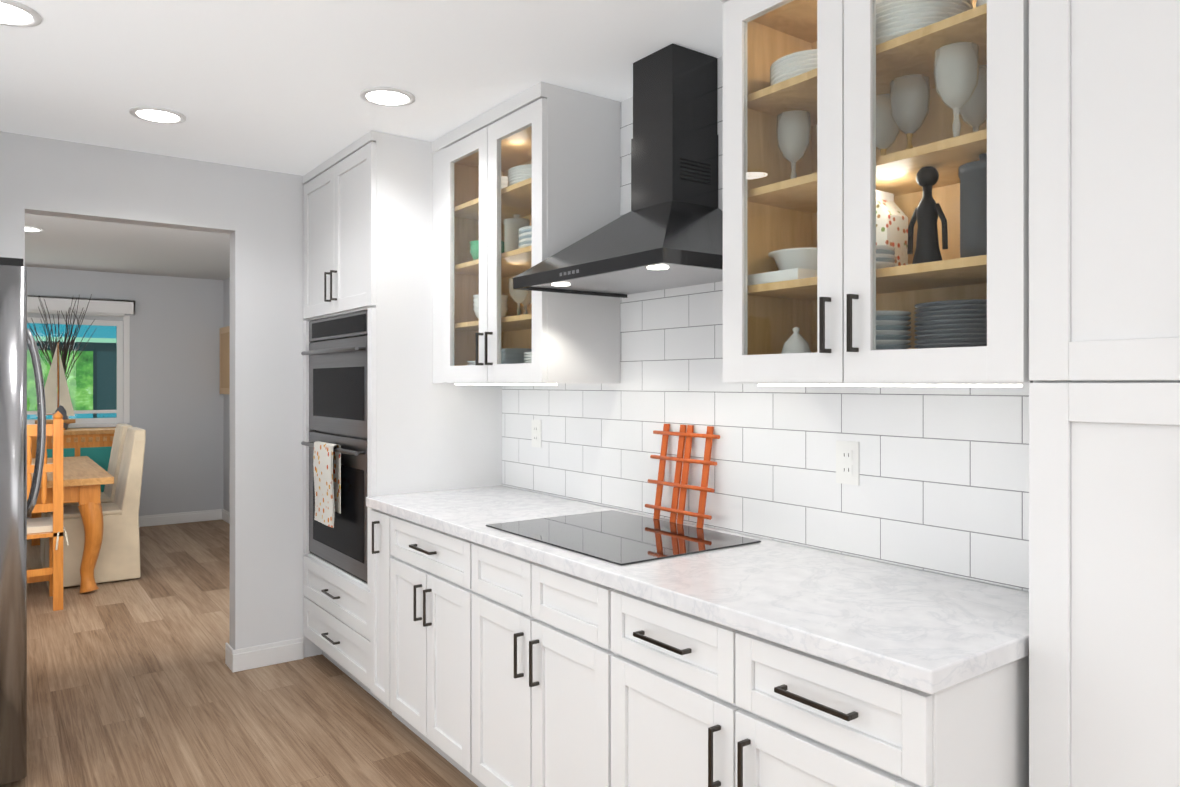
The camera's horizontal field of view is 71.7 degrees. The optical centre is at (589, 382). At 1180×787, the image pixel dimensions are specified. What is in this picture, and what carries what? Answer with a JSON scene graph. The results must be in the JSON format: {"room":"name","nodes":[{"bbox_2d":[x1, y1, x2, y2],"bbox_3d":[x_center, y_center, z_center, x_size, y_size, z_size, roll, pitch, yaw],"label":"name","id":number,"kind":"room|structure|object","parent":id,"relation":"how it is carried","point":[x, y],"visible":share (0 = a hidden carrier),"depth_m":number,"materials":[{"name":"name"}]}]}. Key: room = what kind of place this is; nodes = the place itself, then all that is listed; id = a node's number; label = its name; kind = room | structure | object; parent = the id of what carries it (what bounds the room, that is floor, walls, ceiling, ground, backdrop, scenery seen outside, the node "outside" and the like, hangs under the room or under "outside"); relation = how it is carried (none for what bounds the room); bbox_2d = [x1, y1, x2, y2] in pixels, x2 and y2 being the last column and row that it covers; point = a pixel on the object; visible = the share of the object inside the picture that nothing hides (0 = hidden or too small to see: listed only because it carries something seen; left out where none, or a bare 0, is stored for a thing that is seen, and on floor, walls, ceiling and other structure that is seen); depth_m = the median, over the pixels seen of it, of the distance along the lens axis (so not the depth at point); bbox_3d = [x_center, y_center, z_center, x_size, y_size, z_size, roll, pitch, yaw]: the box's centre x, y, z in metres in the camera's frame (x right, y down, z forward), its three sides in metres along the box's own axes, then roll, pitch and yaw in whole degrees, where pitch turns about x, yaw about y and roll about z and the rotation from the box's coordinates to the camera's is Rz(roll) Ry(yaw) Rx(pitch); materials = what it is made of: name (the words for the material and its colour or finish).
{"room":"kitchen","nodes":[
{"label":"kitchen","id":0,"kind":"room"},
{"bbox_2d":[27,267,222,518],"bbox_3d":[-5.202,0.173,7.257,3.600,2.420,0.120,0,0,-36],"label":"wall","id":1,"kind":"structure","parent":0,"point":[176,396],"depth_m":7.99,"materials":[{"name":"grey paint"}]},
{"bbox_2d":[27,315,129,427],"bbox_3d":[-5.134,-0.112,7.261,1.815,1.050,0.105,0,0,-36],"label":"dining room window","id":2,"kind":"structure","parent":1,"relation":"in","point":[122,381],"depth_m":7.72,"materials":[{"name":"white"}]},
{"bbox_2d":[27,295,134,316],"bbox_3d":[-5.094,-0.696,7.194,1.900,0.152,0.110,0,0,-36],"label":"window valance","id":3,"kind":"object","parent":1,"relation":"attached to","point":[105,307],"visible":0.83,"depth_m":7.46,"materials":[{"name":"white wood"}]},
{"bbox_2d":[139,509,221,526],"bbox_3d":[-5.169,1.331,7.197,3.582,0.105,0.016,0,0,-36],"label":"baseboard","id":4,"kind":"structure","parent":1,"relation":"attached to","point":[175,518],"depth_m":8.02,"materials":[{"name":"white wood"}]},
{"bbox_2d":[0,131,321,657],"bbox_3d":[-2.428,0.172,3.451,3.600,2.420,0.120,0,0,-36],"label":"wall","id":5,"kind":"structure","parent":0,"point":[256,215],"depth_m":3.95,"materials":[{"name":"white paint"}]},
{"bbox_2d":[225,643,233,670],"bbox_3d":[-1.745,1.329,3.959,0.016,0.105,0.136,0,0,-36],"label":"baseboard","id":6,"kind":"structure","parent":5,"relation":"attached to","point":[228,654],"depth_m":3.96,"materials":[{"name":"white wood"}]},
{"bbox_2d":[232,637,303,671],"bbox_3d":[-1.571,1.329,3.991,0.334,0.105,0.016,0,0,-36],"label":"baseboard","id":7,"kind":"structure","parent":5,"relation":"attached to","point":[253,657],"depth_m":3.98,"materials":[{"name":"white wood"}]},
{"bbox_2d":[0,520,477,786],"bbox_3d":[-1.751,1.411,2.521,3.840,0.060,11.840,0,0,-36],"label":"floor","id":8,"kind":"structure","parent":0,"point":[136,682],"depth_m":3.53,"materials":[{"name":"brown wood"}]},
{"bbox_2d":[0,257,45,784],"bbox_3d":[-2.455,0.479,2.856,0.916,1.805,0.770,0,0,-36],"label":"refrigerator","id":9,"kind":"object","parent":8,"relation":"on","point":[16,505],"visible":1,"depth_m":2.76,"materials":[{"name":"grey metal"}]},
{"bbox_2d":[27,411,68,610],"bbox_3d":[-3.496,0.777,5.033,0.454,1.210,0.477,0,0,-36],"label":"dining chair","id":10,"kind":"object","parent":8,"relation":"on","point":[52,528],"visible":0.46,"depth_m":4.95,"materials":[{"name":"orange wood"}]},
{"bbox_2d":[27,294,115,545],"bbox_3d":[-4.615,0.292,7.271,0.754,2.182,0.490,0,0,-36],"label":"sideboard","id":11,"kind":"object","parent":8,"relation":"on","point":[94,444],"visible":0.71,"depth_m":7.20,"materials":[{"name":"brown wood"}]},
{"bbox_2d":[31,456,113,592],"bbox_3d":[-4.068,0.999,5.819,0.980,0.763,1.900,0,0,-36],"label":"dining table","id":12,"kind":"object","parent":8,"relation":"on","point":[85,478],"visible":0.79,"depth_m":5.33,"materials":[{"name":"brown wood"}]},
{"bbox_2d":[40,424,145,588],"bbox_3d":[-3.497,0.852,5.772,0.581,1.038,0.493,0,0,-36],"label":"dining chair","id":13,"kind":"object","parent":8,"relation":"on","point":[118,559],"visible":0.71,"depth_m":5.66,"materials":[{"name":"fabric"}]},
{"bbox_2d":[370,509,377,696],"bbox_3d":[-0.571,0.944,3.417,0.622,0.874,0.273,0,0,-36],"label":"base cabinet","id":14,"kind":"object","parent":8,"relation":"on","point":[373,513],"depth_m":3.31,"materials":[{"name":"white wood"}]},
{"bbox_2d":[301,130,502,711],"bbox_3d":[-0.936,0.174,3.888,0.673,2.416,0.924,0,0,-36],"label":"tall cabinet","id":15,"kind":"object","parent":8,"relation":"on","point":[383,414],"visible":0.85,"depth_m":3.54,"materials":[{"name":"white wood"}]},
{"bbox_2d":[301,310,367,582],"bbox_3d":[-0.956,0.272,3.876,0.598,1.150,0.824,0,0,-36],"label":"wall oven","id":16,"kind":"object","parent":15,"relation":"in","point":[336,363],"depth_m":3.68,"materials":[{"name":"silver metal"}]},
{"bbox_2d":[313,441,340,527],"bbox_3d":[-1.197,0.458,3.711,0.044,0.366,0.270,0,0,-36],"label":"towel","id":17,"kind":"object","parent":16,"relation":"hanging from","point":[326,458],"depth_m":3.68,"materials":[{"name":"white fabric"}]},
{"bbox_2d":[378,511,453,765],"bbox_3d":[-0.327,0.944,3.082,0.622,0.874,0.780,0,0,-36],"label":"base cabinet","id":18,"kind":"object","parent":8,"relation":"on","point":[416,561],"depth_m":2.98,"materials":[{"name":"white wood"}]},
{"bbox_2d":[454,536,585,786],"bbox_3d":[0.083,0.944,2.520,0.622,0.874,0.860,0,0,-36],"label":"base cabinet","id":19,"kind":"object","parent":8,"relation":"on","point":[490,667],"depth_m":2.41,"materials":[{"name":"white wood"}]},
{"bbox_2d":[586,580,1028,786],"bbox_3d":[0.535,0.944,1.899,0.622,0.874,0.925,0,0,-36],"label":"base cabinet","id":20,"kind":"object","parent":8,"relation":"on","point":[675,698],"depth_m":1.64,"materials":[{"name":"white wood"}]},
{"bbox_2d":[366,485,1028,693],"bbox_3d":[0.076,0.486,2.514,0.640,0.040,2.494,0,0,-36],"label":"countertop","id":21,"kind":"structure","parent":20,"relation":"on","point":[926,632],"depth_m":1.81,"materials":[{"name":"stone"}]},
{"bbox_2d":[486,510,760,565],"bbox_3d":[0.080,0.463,2.514,0.520,0.005,0.710,0,0,-36],"label":"cooktop","id":22,"kind":"object","parent":21,"relation":"in","point":[617,537],"visible":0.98,"depth_m":2.44,"materials":[{"name":"black glass"}]},
{"bbox_2d":[645,424,719,528],"bbox_3d":[0.302,0.300,2.682,0.060,0.321,0.310,0,0,-36],"label":"trivet","id":23,"kind":"object","parent":21,"relation":"on","point":[675,509],"visible":0.94,"depth_m":2.68,"materials":[{"name":"orange wood"}]},
{"bbox_2d":[1029,0,1179,786],"bbox_3d":[1.137,0.173,1.292,0.379,2.416,0.718,0,0,-36],"label":"pantry cabinet","id":24,"kind":"object","parent":8,"relation":"on","point":[1104,393],"visible":0.98,"depth_m":1.39,"materials":[{"name":"white wood"}]},
{"bbox_2d":[0,0,722,279],"bbox_3d":[-1.751,-1.079,2.522,3.840,0.080,11.840,0,0,-36],"label":"ceiling","id":25,"kind":"structure","parent":0,"point":[275,85],"depth_m":2.73,"materials":[{"name":"white paint"}]},
{"bbox_2d":[0,0,41,27],"bbox_3d":[-1.646,-1.034,2.277,0.196,0.008,0.196,0,0,-36],"label":"recessed light","id":26,"kind":"object","parent":25,"relation":"in","point":[14,13],"visible":1,"depth_m":2.29,"materials":[{"name":"white"}]},
{"bbox_2d":[25,226,43,231],"bbox_3d":[-3.790,-1.033,5.490,0.196,0.008,0.196,0,0,-36],"label":"recessed light","id":27,"kind":"object","parent":25,"relation":"in","point":[31,229],"visible":0.48,"depth_m":5.49,"materials":[{"name":"white"}]},
{"bbox_2d":[129,106,185,123],"bbox_3d":[-1.672,-1.034,3.161,0.196,0.008,0.196,0,0,-36],"label":"recessed light","id":28,"kind":"object","parent":25,"relation":"in","point":[157,114],"visible":0.98,"depth_m":3.14,"materials":[{"name":"white"}]},
{"bbox_2d":[360,86,414,106],"bbox_3d":[-0.734,-1.034,2.961,0.196,0.008,0.196,0,0,-36],"label":"recessed light","id":29,"kind":"object","parent":25,"relation":"in","point":[388,96],"visible":1,"depth_m":2.94,"materials":[{"name":"white"}]},
{"bbox_2d":[223,278,1028,591],"bbox_3d":[-0.248,0.172,3.618,0.120,2.420,11.840,0,0,-36],"label":"wall","id":30,"kind":"structure","parent":0,"point":[227,410],"depth_m":8.12,"materials":[{"name":"white paint"}]},
{"bbox_2d":[220,326,229,393],"bbox_3d":[-3.514,-0.216,7.956,0.048,0.660,0.660,0,0,-36],"label":"framed picture","id":31,"kind":"object","parent":30,"relation":"attached to","point":[224,360],"visible":0.54,"depth_m":8.00,"materials":[{"name":"beige wood"}]},
{"bbox_2d":[222,509,229,523],"bbox_3d":[-2.455,1.330,6.530,0.016,0.105,4.290,0,0,-36],"label":"baseboard","id":32,"kind":"structure","parent":30,"relation":"attached to","point":[225,515],"depth_m":8.12,"materials":[{"name":"white wood"}]},
{"bbox_2d":[431,81,619,384],"bbox_3d":[-0.294,-0.512,3.250,0.370,1.044,0.870,0,0,-36],"label":"upper cabinet","id":33,"kind":"object","parent":30,"relation":"attached to","point":[526,179],"visible":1,"depth_m":3.02,"materials":[{"name":"white wood"}]},
{"bbox_2d":[513,43,722,297],"bbox_3d":[0.157,-0.672,2.539,0.477,0.726,0.750,0,0,-36],"label":"range hood","id":34,"kind":"object","parent":30,"relation":"attached to","point":[666,232],"visible":0.96,"depth_m":2.52,"materials":[{"name":"black metal"}]},
{"bbox_2d":[502,56,1028,590],"bbox_3d":[0.338,-0.284,2.705,0.008,1.500,2.496,0,0,-36],"label":"tile backsplash","id":35,"kind":"structure","parent":30,"relation":"attached to","point":[944,482],"depth_m":2.40,"materials":[{"name":"white tile"}]},
{"bbox_2d":[532,420,541,447],"bbox_3d":[-0.228,0.217,3.468,0.008,0.116,0.072,0,0,-36],"label":"electrical outlet","id":36,"kind":"object","parent":35,"relation":"attached to","point":[536,433],"visible":1,"depth_m":3.46,"materials":[{"name":"white plastic"}]},
{"bbox_2d":[836,440,859,485],"bbox_3d":[0.694,0.216,2.203,0.008,0.116,0.072,0,0,-36],"label":"electrical outlet","id":37,"kind":"object","parent":35,"relation":"attached to","point":[847,462],"visible":1,"depth_m":2.20,"materials":[{"name":"white plastic"}]},
{"bbox_2d":[720,0,1032,386],"bbox_3d":[0.693,-0.513,1.894,0.370,1.044,0.768,0,0,-36],"label":"upper cabinet","id":38,"kind":"object","parent":30,"relation":"attached to","point":[875,193],"visible":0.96,"depth_m":1.83,"materials":[{"name":"white wood"}]},
{"label":"outside","id":39,"kind":"structure","parent":0,"visible":0},
{"bbox_2d":[27,350,92,410],"bbox_3d":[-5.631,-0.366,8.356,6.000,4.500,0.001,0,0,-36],"label":"garden","id":40,"kind":"object","parent":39,"point":[76,382],"depth_m":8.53,"materials":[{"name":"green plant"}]},
{"bbox_2d":[27,323,115,418],"bbox_3d":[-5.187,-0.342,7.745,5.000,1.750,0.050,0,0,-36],"label":"window","id":41,"kind":"structure","parent":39,"point":[110,353],"depth_m":8.01,"materials":[{"name":"clear glass"}]}
]}

